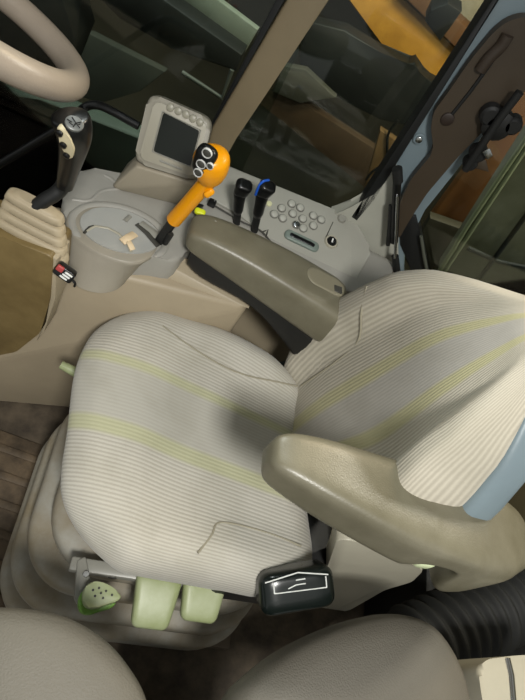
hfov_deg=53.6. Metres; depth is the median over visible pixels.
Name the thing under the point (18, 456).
floor mat
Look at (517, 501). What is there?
wall
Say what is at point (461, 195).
board
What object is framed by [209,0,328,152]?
cab pillar
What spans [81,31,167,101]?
floor slab
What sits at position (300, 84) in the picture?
panel
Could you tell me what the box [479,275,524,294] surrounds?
window
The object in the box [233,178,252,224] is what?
lever
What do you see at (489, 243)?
window
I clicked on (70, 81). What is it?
steering wheel
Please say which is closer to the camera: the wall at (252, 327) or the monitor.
the monitor
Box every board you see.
[260,81,375,185]
[349,0,454,74]
[425,91,524,221]
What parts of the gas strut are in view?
steel rod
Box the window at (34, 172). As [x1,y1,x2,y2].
[0,34,306,207]
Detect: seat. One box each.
[0,214,524,650]
[0,607,469,699]
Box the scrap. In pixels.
[119,231,137,250]
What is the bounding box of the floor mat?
[0,430,42,607]
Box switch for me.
[324,235,337,248]
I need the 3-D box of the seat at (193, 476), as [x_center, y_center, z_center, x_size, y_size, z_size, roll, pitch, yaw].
[-0.003,0.219,1.111,0.913,1.188,0.695,16,54,-15]
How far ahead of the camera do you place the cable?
2.38 m
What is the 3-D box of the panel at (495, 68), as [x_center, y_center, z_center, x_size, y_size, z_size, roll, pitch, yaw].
[0.372,-0.420,1.052,0.120,0.497,0.036,23,52,-10]
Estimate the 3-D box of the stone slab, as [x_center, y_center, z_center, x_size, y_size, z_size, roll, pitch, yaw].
[1.034,-1.765,2.606,0.520,0.252,0.100,23,52,-10]
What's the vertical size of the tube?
0.351 m
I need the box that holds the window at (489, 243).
[438,125,524,279]
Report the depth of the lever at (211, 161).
0.86 m
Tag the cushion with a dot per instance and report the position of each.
(172, 419)
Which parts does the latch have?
latch knob, latch knob, latch knob, latch knob, latch knob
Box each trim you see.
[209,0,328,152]
[212,0,284,126]
[331,164,400,261]
[352,0,497,219]
[397,0,524,270]
[400,214,428,269]
[419,235,427,269]
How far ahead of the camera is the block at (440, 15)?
1.63 m
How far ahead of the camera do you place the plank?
2.42 m
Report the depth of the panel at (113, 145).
1.59 m
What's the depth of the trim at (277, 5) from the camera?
1.00 m
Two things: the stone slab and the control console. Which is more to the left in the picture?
the control console
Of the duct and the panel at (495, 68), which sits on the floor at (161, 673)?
the duct
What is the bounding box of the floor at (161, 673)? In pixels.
[0,401,364,699]
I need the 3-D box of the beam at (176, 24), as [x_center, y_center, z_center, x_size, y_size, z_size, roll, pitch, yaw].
[-0.349,-1.269,1.991,0.599,0.160,0.100,23,52,-10]
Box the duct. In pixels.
[364,568,524,659]
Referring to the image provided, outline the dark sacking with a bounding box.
[300,16,435,124]
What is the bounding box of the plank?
[363,126,396,188]
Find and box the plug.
[52,261,76,286]
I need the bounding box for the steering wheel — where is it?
[0,0,89,102]
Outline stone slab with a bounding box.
[460,0,483,21]
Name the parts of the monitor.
plate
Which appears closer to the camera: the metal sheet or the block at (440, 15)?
the block at (440, 15)
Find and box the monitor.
[113,95,211,203]
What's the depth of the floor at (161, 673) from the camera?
1.33 m
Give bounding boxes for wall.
[231,306,289,361]
[508,483,524,521]
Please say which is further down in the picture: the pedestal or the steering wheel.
the pedestal
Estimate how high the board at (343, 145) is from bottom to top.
0.335 m
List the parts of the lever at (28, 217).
rod, button panel, knob, emblem plate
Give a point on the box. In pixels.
(490, 678)
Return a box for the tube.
[0,100,140,168]
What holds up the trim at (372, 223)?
attached to the wall at (252, 327)
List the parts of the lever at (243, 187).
knob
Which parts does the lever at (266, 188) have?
knob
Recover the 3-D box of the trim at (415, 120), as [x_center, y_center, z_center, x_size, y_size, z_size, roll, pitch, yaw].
[0.315,-0.469,1.072,0.038,0.522,0.050,23,52,-10]
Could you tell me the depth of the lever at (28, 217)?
0.80 m
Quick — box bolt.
[413,134,424,143]
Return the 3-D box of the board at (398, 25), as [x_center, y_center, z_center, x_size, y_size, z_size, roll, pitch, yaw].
[0.689,-1.595,2.598,0.738,0.298,0.080,23,52,-10]
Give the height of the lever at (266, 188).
0.158 m
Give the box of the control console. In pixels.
[0,167,392,406]
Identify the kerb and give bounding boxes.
[405,211,462,269]
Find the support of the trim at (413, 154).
attached to the wall at (252, 327)
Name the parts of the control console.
moulding, moulding, panel, button panel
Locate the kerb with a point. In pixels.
(438, 230)
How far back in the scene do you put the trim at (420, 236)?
1.27 m
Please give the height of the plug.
0.042 m
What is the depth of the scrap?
1.01 m
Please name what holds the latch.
attached to the panel at (495, 68)
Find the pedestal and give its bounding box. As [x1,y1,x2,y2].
[0,200,71,354]
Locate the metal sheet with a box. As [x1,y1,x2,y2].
[185,0,258,51]
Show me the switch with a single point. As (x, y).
(330, 241)
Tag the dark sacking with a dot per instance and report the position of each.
(387, 83)
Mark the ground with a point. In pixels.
(279, 154)
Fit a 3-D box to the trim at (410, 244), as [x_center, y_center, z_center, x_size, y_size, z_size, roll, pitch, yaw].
[0.412,-0.205,1.374,0.314,0.314,0.040,23,52,-10]
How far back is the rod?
2.09 m
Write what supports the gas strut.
attached to the control console
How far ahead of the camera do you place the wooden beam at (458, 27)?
2.46 m
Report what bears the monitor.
on the control console
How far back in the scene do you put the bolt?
1.07 m
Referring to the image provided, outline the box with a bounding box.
[458,655,524,699]
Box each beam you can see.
[102,0,246,70]
[408,0,469,45]
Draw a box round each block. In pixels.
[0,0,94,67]
[425,0,461,39]
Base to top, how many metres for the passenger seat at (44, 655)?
0.636 m
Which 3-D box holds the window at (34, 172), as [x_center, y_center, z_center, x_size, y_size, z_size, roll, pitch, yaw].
[-0.612,-0.797,1.057,1.430,1.580,0.004,23,52,-10]
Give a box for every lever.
[0,107,91,263]
[155,143,229,245]
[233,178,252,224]
[251,179,275,232]
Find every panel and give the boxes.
[15,88,140,172]
[273,63,336,102]
[398,13,524,236]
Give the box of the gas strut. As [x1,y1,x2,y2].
[386,165,402,272]
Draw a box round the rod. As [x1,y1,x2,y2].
[181,69,233,99]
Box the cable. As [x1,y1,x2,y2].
[365,119,398,180]
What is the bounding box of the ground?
[77,0,482,270]
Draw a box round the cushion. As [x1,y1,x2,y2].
[60,311,311,596]
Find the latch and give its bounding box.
[461,89,523,172]

